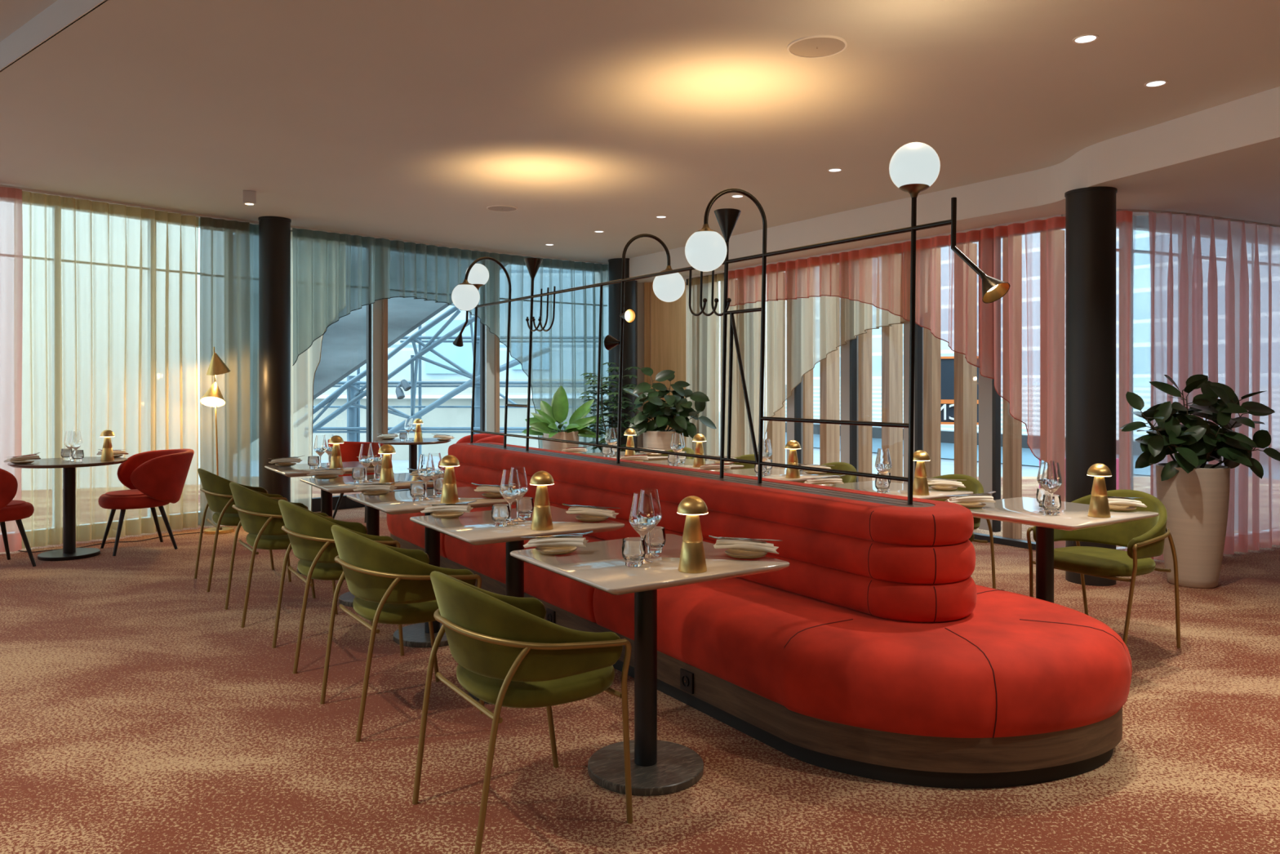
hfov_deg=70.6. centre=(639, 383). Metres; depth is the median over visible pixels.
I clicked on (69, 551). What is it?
round table
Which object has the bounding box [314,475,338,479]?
plate
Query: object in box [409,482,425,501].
water tumbler
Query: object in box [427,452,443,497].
wine glass
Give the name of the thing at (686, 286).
wall
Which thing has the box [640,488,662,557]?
wine glass
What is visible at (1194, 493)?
rubber plant
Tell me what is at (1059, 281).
timber fin
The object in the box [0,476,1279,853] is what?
floor
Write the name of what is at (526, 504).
water tumbler
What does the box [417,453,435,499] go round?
wine glass
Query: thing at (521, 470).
bowl
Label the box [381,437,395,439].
plate
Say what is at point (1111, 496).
knife
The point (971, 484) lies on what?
armchair
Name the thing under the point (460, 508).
napkin
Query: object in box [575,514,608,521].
plate
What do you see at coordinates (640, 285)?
trim
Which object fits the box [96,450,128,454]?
napkin
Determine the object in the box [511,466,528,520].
wine glass
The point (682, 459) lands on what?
water tumbler
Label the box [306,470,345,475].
napkin
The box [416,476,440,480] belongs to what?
plate
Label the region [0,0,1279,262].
ceiling
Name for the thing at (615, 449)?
water tumbler
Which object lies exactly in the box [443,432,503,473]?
tub chair
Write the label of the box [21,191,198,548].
curtain
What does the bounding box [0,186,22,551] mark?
curtain
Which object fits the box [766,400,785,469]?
timber fin
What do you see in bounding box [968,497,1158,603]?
pedestal table
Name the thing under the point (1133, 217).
curtain
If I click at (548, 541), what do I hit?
napkin
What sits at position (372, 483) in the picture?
knife
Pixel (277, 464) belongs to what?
plate
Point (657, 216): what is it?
recessed light
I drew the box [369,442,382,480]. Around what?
wine glass
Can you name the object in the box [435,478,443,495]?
water tumbler
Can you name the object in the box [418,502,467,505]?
knife
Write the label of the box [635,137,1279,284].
ceiling
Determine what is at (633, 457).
napkin
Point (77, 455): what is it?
water tumbler
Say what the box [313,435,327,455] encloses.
bowl
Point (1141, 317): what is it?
building
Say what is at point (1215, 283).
curtain
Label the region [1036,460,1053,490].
bowl
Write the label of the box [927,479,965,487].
napkin
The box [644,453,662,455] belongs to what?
plate
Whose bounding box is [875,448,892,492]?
wine glass
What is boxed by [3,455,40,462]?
napkin
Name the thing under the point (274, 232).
column
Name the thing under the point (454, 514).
plate
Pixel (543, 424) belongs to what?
plant
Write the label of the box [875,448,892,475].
bowl
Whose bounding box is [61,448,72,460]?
water tumbler
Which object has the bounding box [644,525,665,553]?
water tumbler
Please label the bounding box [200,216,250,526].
curtain
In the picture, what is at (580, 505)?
knife
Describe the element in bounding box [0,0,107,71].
trim
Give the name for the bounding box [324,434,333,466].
wine glass
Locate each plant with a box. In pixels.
[521,385,602,451]
[622,367,716,453]
[1119,373,1279,588]
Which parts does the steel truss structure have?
post, post, rail, post, rail, rail, rail, rail, rail, rail, post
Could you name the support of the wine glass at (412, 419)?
on the round table at (412, 445)
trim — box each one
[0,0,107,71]
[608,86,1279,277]
[637,282,644,453]
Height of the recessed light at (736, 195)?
0.008 m
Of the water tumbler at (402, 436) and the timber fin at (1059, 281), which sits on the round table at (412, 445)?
the water tumbler at (402, 436)
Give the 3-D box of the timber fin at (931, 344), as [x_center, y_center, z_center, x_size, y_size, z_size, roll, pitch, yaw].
[2.800,0.255,8.668,0.130,3.110,0.100,0,0,-33]
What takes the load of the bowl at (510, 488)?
on the wine glass at (510, 488)
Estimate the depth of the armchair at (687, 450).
8.06 m
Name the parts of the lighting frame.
spot arm, globe, globe, thin post, globe, rail, globe, rail, thin post, globe, spot arm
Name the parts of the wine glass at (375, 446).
stem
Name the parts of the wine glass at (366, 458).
stem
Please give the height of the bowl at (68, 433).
0.144 m
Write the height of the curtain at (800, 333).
2.649 m
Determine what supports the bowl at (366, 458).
on the wine glass at (366, 458)
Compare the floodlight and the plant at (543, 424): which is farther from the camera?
the floodlight
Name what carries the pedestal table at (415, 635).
on the floor
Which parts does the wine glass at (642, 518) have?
stem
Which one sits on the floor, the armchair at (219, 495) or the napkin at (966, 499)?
the armchair at (219, 495)
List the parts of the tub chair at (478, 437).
backrest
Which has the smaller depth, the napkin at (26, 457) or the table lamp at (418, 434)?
the napkin at (26, 457)
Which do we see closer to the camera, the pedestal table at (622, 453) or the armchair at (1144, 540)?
the armchair at (1144, 540)
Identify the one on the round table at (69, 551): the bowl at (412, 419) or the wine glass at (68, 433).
the wine glass at (68, 433)
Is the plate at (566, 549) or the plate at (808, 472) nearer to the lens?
the plate at (566, 549)
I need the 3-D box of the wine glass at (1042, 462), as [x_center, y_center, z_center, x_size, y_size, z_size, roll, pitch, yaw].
[1.967,0.491,4.367,0.092,0.235,0.092,0,0,10]
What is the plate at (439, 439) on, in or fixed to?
on the round table at (412, 445)
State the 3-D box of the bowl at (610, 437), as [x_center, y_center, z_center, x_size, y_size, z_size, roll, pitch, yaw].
[-0.246,0.446,7.534,0.092,0.144,0.092,0,0,44]
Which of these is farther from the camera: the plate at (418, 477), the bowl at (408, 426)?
the bowl at (408, 426)
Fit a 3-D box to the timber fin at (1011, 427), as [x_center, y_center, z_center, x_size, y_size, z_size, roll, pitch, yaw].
[3.272,0.255,7.949,0.130,3.110,0.100,0,0,-33]
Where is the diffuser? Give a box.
[202,396,223,404]
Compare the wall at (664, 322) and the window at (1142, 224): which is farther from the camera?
the wall at (664, 322)
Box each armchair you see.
[194,467,291,591]
[224,481,337,627]
[271,499,404,673]
[320,524,484,742]
[412,570,632,853]
[660,447,694,459]
[733,453,755,469]
[802,462,857,484]
[927,474,995,588]
[1026,489,1180,648]
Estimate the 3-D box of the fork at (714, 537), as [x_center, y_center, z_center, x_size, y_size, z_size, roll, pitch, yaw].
[0.342,0.546,3.171,0.202,0.024,0.024,0,0,0]
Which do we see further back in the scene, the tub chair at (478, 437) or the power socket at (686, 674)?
the tub chair at (478, 437)
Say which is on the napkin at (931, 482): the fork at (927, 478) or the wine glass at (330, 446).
the fork at (927, 478)
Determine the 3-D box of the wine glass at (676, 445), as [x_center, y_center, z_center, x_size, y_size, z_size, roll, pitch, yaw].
[0.271,0.491,6.728,0.092,0.235,0.092,0,0,-42]
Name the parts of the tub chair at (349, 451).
leg, backrest, leg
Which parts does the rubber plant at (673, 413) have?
pot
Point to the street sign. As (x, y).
(947, 362)
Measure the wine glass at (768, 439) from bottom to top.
0.235 m
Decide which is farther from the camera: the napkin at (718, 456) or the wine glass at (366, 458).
the napkin at (718, 456)
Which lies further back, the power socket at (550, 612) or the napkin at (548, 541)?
the power socket at (550, 612)
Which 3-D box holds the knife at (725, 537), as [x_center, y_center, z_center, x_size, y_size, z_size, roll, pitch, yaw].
[0.389,0.550,3.189,0.225,0.006,0.016,2,0,4]
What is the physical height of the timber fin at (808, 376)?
3.110 m
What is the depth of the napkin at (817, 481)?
5.25 m
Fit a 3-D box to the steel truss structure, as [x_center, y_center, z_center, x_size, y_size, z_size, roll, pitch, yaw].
[-3.138,0.075,15.271,5.255,2.899,0.638,0,0,0]
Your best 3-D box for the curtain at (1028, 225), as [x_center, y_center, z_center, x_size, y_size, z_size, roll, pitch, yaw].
[2.264,0.025,8.593,0.296,2.649,4.564,0,0,-36]
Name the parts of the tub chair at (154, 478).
leg, leg, seat, backrest, leg, leg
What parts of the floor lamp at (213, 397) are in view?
power cord, lamp shade, lamp shade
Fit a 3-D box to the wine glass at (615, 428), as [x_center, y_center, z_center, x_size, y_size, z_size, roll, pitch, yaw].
[-0.221,0.491,7.634,0.092,0.235,0.092,0,0,-33]
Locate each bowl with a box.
[63,430,75,448]
[68,431,82,449]
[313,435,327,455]
[324,434,333,453]
[358,443,373,466]
[369,442,382,466]
[404,417,413,431]
[411,417,417,431]
[417,453,435,481]
[428,452,443,479]
[499,468,520,502]
[511,466,528,499]
[604,427,616,444]
[612,427,617,444]
[629,492,656,535]
[640,488,662,530]
[670,433,682,452]
[675,432,684,452]
[757,439,770,461]
[763,438,772,460]
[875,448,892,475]
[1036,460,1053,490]
[1040,462,1062,493]
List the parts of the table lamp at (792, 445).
lamp shade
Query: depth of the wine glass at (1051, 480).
4.24 m
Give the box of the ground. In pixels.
[311,432,1150,476]
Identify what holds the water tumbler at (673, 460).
on the pedestal table at (688, 463)
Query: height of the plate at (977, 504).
0.016 m
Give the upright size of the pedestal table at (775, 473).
0.750 m
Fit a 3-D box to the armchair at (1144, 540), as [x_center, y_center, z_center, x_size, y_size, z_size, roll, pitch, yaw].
[2.419,0.967,4.720,0.580,0.788,0.628,0,0,-32]
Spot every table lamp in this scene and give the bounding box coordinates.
[100,429,115,460]
[328,435,343,470]
[377,444,395,484]
[413,417,422,441]
[439,454,459,503]
[529,471,554,530]
[623,428,636,456]
[676,495,707,573]
[692,433,706,467]
[785,440,800,478]
[912,449,929,495]
[1087,463,1111,517]
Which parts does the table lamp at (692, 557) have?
lamp shade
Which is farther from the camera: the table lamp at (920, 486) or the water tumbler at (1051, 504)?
the table lamp at (920, 486)
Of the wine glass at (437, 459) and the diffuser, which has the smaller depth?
the wine glass at (437, 459)
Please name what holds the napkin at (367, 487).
on the plate at (366, 492)
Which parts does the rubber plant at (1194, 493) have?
pot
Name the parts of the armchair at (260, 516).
leg, leg, seat, backrest, hoop rail, leg, leg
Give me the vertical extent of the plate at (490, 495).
0.016 m
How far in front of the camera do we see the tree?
11.02 m
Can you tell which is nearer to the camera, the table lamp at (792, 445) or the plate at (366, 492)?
the plate at (366, 492)
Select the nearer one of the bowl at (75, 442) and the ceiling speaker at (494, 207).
the bowl at (75, 442)
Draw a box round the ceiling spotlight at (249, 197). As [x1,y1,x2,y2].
[242,190,256,205]
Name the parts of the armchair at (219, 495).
leg, leg, seat, backrest, hoop rail, leg, leg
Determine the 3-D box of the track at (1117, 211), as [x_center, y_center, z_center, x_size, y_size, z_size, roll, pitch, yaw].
[2.964,-1.311,8.642,6.902,0.018,2.597,0,0,27]
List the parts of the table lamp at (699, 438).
lamp shade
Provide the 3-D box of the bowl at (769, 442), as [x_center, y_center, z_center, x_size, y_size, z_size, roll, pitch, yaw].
[0.844,0.446,6.083,0.092,0.144,0.092,0,0,37]
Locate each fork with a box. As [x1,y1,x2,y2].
[438,500,476,505]
[471,482,500,487]
[539,530,592,537]
[562,503,608,509]
[708,534,766,542]
[927,478,956,480]
[961,491,995,496]
[1107,496,1134,499]
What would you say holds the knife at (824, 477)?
on the napkin at (817, 481)
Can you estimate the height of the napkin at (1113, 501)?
0.041 m
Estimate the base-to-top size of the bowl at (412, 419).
0.144 m
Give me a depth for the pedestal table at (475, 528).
3.91 m
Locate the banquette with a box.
[386,442,1132,788]
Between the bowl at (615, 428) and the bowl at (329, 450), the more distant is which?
the bowl at (615, 428)
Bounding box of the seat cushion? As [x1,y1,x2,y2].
[386,506,1132,737]
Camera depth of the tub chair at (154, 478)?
7.32 m
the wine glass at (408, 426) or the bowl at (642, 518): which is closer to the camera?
the bowl at (642, 518)
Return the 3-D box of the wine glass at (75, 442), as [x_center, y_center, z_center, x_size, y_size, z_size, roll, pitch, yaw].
[-4.421,0.491,7.084,0.092,0.235,0.092,0,0,19]
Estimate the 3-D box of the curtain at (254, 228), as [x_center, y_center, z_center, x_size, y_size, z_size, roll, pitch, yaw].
[-3.720,-0.112,8.992,0.415,2.913,0.058,0,0,-44]
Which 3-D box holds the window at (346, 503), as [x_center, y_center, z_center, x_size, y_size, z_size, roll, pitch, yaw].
[-3.623,-0.125,9.450,0.104,2.970,1.821,0,0,45]
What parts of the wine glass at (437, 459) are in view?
stem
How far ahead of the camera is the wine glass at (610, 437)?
7.50 m
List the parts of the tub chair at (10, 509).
leg, backrest, seat, leg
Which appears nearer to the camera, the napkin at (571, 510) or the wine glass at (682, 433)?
the napkin at (571, 510)
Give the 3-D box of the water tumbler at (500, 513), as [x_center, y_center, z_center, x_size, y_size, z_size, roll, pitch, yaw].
[-0.595,0.564,3.862,0.078,0.088,0.078,0,0,22]
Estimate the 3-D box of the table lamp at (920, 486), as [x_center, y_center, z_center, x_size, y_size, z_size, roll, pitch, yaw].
[1.540,0.488,4.963,0.101,0.243,0.101,0,0,-33]
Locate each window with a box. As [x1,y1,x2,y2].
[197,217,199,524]
[290,230,364,511]
[366,298,499,491]
[686,217,1065,550]
[1115,216,1149,551]
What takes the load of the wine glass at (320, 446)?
on the pedestal table at (298, 469)
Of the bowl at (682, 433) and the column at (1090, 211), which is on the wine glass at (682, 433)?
the bowl at (682, 433)
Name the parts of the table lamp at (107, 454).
lamp shade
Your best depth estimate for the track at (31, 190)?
8.69 m
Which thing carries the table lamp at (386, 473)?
on the pedestal table at (342, 484)
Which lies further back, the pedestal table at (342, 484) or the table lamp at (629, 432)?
the table lamp at (629, 432)
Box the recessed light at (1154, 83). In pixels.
[1143,80,1168,87]
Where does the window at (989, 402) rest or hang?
on the floor
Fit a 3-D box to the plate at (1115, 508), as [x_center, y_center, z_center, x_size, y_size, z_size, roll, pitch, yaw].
[2.303,0.600,4.346,0.150,0.016,0.150,0,0,-33]
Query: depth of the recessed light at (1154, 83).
4.79 m
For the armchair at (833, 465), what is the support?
on the floor
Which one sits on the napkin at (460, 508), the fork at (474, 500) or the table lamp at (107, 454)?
the fork at (474, 500)
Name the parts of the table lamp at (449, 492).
lamp shade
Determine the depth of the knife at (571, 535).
3.24 m
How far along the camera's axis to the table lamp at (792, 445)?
5.82 m
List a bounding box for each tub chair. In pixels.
[0,468,35,566]
[97,448,194,555]
[330,441,394,522]
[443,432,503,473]
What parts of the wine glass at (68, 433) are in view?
stem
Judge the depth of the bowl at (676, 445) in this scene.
6.70 m
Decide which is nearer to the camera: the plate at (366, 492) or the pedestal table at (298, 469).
the plate at (366, 492)
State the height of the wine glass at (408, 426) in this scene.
0.235 m
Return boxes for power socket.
[546,608,555,623]
[680,667,693,693]
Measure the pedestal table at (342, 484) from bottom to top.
0.750 m
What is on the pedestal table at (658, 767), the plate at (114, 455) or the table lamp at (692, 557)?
the table lamp at (692, 557)
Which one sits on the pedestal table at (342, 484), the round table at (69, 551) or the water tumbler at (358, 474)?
the water tumbler at (358, 474)
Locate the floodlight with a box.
[395,379,411,399]
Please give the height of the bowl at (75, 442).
0.144 m
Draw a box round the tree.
[578,362,640,452]
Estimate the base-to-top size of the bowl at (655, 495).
0.144 m
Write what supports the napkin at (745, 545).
on the plate at (736, 553)
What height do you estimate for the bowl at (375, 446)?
0.144 m
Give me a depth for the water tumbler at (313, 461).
6.42 m
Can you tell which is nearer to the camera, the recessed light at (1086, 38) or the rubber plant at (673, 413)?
the recessed light at (1086, 38)
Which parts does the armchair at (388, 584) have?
leg, leg, seat, backrest, hoop rail, leg, leg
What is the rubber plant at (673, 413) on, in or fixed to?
on the floor
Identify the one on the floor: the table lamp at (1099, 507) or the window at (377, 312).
the window at (377, 312)
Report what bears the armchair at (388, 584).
on the floor
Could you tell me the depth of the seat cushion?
3.24 m
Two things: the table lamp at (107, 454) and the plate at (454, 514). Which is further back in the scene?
the table lamp at (107, 454)
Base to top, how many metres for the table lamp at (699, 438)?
0.243 m
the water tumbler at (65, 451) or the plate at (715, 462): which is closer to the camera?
the plate at (715, 462)
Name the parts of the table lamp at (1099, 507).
lamp shade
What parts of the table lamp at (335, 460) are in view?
lamp shade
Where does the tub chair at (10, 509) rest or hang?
on the floor
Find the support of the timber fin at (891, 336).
on the ground
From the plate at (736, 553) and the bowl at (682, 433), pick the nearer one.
the plate at (736, 553)
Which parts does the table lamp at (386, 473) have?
lamp shade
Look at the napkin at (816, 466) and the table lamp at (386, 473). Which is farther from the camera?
the napkin at (816, 466)
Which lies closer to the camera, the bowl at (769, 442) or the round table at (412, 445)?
the bowl at (769, 442)
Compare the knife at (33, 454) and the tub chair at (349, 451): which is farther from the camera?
the tub chair at (349, 451)
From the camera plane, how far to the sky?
13.20 m
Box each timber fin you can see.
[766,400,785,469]
[803,368,813,471]
[819,346,839,464]
[858,328,871,481]
[881,324,902,483]
[923,247,940,478]
[954,242,977,529]
[1002,235,1022,538]
[1040,229,1065,545]
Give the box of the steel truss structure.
[312,305,534,465]
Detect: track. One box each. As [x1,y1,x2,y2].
[0,184,608,265]
[683,208,1279,279]
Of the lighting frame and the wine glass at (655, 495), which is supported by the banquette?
the lighting frame
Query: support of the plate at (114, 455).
on the round table at (69, 551)
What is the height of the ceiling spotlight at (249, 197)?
0.102 m
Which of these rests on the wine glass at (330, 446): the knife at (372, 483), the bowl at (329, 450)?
the bowl at (329, 450)
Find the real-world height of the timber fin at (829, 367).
3.110 m
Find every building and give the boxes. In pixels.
[312,305,538,460]
[785,228,1150,475]
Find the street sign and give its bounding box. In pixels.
[940,355,978,424]
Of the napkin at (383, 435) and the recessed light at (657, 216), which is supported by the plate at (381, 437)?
the napkin at (383, 435)
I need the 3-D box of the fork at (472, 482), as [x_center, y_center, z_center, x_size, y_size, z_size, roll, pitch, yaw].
[-0.802,0.546,4.835,0.202,0.024,0.024,0,0,6]
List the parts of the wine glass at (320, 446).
stem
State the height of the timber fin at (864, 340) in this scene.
3.110 m
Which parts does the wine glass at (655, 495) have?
stem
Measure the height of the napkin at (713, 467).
0.041 m
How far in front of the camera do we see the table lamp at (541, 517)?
3.76 m
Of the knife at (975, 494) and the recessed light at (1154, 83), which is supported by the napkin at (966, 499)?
the knife at (975, 494)
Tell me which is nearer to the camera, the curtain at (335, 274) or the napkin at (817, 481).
the napkin at (817, 481)
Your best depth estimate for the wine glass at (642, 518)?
3.05 m
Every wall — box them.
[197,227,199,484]
[644,282,685,447]
[685,284,688,447]
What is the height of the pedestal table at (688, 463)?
0.750 m
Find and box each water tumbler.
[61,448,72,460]
[71,449,84,462]
[307,455,319,468]
[351,467,365,483]
[375,464,381,479]
[399,432,407,440]
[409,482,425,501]
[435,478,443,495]
[491,503,510,526]
[515,497,533,518]
[601,447,611,457]
[611,444,617,454]
[622,537,645,567]
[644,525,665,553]
[667,454,678,466]
[677,451,686,462]
[754,464,766,476]
[765,459,772,472]
[875,478,889,493]
[1036,488,1053,507]
[1042,493,1061,515]
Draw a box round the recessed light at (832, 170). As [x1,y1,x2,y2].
[827,168,842,172]
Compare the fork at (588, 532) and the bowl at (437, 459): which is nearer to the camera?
the fork at (588, 532)
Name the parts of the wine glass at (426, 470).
stem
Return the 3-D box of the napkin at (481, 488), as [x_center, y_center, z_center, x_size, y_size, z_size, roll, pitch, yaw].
[-0.770,0.573,4.840,0.227,0.041,0.084,0,0,13]
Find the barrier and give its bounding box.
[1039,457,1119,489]
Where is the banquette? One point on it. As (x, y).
(877, 653)
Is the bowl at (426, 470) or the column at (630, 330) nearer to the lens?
the bowl at (426, 470)
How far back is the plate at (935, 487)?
5.15 m
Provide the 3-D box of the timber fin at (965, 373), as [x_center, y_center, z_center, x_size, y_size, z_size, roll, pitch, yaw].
[3.022,0.255,8.394,0.200,3.110,0.100,0,0,-33]
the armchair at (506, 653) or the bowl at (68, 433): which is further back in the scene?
the bowl at (68, 433)
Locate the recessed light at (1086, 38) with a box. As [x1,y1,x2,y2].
[1072,34,1098,44]
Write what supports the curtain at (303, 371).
hanging from the track at (31, 190)
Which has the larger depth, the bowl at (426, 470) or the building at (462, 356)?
the building at (462, 356)
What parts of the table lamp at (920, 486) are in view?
lamp shade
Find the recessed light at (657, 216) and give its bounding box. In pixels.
[655,215,666,217]
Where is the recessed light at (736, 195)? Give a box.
[730,194,743,197]
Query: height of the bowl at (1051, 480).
0.144 m
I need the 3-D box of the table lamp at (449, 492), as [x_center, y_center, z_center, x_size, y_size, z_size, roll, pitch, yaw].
[-0.975,0.488,4.630,0.101,0.243,0.101,0,0,-33]
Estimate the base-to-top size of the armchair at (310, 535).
0.788 m
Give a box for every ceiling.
[0,0,57,41]
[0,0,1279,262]
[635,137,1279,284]
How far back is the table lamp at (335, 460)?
6.35 m
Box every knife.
[10,453,37,457]
[310,468,341,470]
[353,483,391,484]
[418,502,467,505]
[521,534,582,537]
[573,505,621,508]
[724,537,782,541]
[810,476,840,478]
[944,493,991,496]
[1107,496,1136,497]
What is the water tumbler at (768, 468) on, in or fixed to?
on the pedestal table at (775, 473)
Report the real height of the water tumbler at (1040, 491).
0.088 m
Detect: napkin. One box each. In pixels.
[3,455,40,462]
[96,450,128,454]
[268,457,302,463]
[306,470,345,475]
[353,484,396,491]
[377,434,399,437]
[409,471,444,478]
[420,504,472,512]
[432,435,454,439]
[474,485,500,493]
[523,537,588,547]
[561,448,587,452]
[565,506,618,518]
[620,455,648,460]
[697,464,731,470]
[708,456,738,462]
[713,539,778,553]
[799,465,831,470]
[803,478,844,484]
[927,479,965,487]
[945,495,995,502]
[1107,497,1146,507]
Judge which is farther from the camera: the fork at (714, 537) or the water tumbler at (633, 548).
the fork at (714, 537)
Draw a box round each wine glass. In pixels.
[63,430,75,460]
[68,431,82,461]
[313,435,327,468]
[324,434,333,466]
[358,443,373,482]
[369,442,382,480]
[404,417,413,440]
[411,417,417,439]
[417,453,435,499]
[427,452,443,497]
[499,468,520,524]
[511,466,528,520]
[604,427,616,456]
[611,427,617,455]
[629,492,656,564]
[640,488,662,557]
[670,433,682,465]
[675,432,684,464]
[757,439,770,475]
[763,438,772,474]
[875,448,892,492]
[1036,460,1053,510]
[1040,462,1062,512]
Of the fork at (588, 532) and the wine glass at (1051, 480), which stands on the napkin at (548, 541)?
the fork at (588, 532)
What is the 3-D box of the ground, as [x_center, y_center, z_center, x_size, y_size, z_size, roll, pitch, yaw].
[0.000,1.920,25.000,80.000,0.120,70.000,0,0,0]
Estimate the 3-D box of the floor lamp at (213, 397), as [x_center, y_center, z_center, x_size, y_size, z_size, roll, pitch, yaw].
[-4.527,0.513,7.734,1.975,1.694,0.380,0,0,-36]
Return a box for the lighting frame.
[451,142,1009,504]
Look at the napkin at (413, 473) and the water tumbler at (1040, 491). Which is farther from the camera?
the napkin at (413, 473)
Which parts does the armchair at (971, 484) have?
backrest, seat, leg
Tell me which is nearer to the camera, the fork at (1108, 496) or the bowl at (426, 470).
the fork at (1108, 496)
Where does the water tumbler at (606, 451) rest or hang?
on the pedestal table at (622, 453)
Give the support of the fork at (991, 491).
on the napkin at (966, 499)
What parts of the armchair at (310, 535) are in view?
leg, leg, seat, backrest, hoop rail, leg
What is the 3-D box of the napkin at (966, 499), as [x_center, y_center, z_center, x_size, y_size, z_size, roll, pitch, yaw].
[1.625,0.573,4.451,0.227,0.041,0.084,0,0,3]
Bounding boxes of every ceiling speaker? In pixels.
[486,204,517,211]
[786,35,847,57]
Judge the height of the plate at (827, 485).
0.016 m
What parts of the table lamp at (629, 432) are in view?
lamp shade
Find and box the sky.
[313,297,448,399]
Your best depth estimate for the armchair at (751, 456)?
7.35 m
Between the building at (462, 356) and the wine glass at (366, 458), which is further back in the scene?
the building at (462, 356)
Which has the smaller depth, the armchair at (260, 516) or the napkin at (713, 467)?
the armchair at (260, 516)
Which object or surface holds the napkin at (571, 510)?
on the plate at (583, 517)
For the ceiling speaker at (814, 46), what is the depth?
4.25 m
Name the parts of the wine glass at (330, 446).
stem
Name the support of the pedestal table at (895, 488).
on the floor
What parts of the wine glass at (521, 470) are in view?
stem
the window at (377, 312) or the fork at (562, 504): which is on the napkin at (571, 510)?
the fork at (562, 504)
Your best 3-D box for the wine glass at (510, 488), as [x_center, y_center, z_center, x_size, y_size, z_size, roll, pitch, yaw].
[-0.564,0.491,3.928,0.092,0.235,0.092,0,0,1]
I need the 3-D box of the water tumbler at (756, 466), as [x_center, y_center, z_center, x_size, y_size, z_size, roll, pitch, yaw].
[0.789,0.564,5.919,0.078,0.088,0.078,0,0,43]
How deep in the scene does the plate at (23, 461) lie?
6.85 m
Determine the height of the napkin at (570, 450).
0.041 m
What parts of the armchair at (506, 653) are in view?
leg, leg, backrest, hoop rail, seat, leg, leg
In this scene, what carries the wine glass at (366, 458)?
on the pedestal table at (342, 484)
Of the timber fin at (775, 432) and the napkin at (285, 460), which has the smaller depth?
the napkin at (285, 460)
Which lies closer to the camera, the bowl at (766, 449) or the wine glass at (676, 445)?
the bowl at (766, 449)
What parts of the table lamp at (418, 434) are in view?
lamp shade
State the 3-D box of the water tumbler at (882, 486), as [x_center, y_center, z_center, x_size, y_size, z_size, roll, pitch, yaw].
[1.348,0.564,5.028,0.078,0.088,0.078,0,0,8]
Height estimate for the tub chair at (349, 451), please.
0.806 m
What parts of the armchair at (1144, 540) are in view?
leg, leg, hoop rail, backrest, seat, leg, leg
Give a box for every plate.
[10,460,34,463]
[113,454,123,457]
[275,462,296,466]
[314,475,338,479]
[361,490,389,495]
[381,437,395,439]
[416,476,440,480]
[430,511,463,518]
[436,438,450,440]
[481,492,502,497]
[535,546,577,555]
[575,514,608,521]
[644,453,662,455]
[714,461,733,464]
[724,548,767,559]
[804,470,826,474]
[814,484,836,487]
[930,485,957,490]
[955,502,986,507]
[1108,504,1136,511]
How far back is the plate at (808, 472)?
6.04 m
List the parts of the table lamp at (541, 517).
lamp shade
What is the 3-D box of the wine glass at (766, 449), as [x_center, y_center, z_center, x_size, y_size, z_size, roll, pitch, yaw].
[0.818,0.491,5.988,0.092,0.235,0.092,0,0,-17]
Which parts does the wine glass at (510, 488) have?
stem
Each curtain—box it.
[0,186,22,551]
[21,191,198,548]
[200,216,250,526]
[249,223,258,486]
[290,231,324,511]
[292,227,608,453]
[687,239,928,462]
[727,210,1131,551]
[1124,213,1151,551]
[1148,210,1279,559]
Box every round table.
[7,456,127,560]
[373,437,451,490]
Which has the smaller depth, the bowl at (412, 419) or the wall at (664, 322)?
the bowl at (412, 419)
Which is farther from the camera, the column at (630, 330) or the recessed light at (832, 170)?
the column at (630, 330)
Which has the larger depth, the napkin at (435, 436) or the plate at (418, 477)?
the napkin at (435, 436)
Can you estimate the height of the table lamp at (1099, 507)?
0.243 m
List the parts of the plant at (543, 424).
pot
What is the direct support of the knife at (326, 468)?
on the napkin at (322, 473)
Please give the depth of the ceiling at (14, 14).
4.22 m
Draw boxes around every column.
[257,216,291,502]
[608,257,637,452]
[1064,186,1117,586]
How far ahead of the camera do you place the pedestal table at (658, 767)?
3.14 m
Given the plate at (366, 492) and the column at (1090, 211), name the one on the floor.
the column at (1090, 211)
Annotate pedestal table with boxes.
[264,461,374,573]
[300,472,433,607]
[346,486,516,647]
[409,506,624,703]
[510,533,789,795]
[582,451,667,461]
[643,458,743,470]
[724,467,839,482]
[835,480,973,500]
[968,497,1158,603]
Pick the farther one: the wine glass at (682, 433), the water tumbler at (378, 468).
the wine glass at (682, 433)

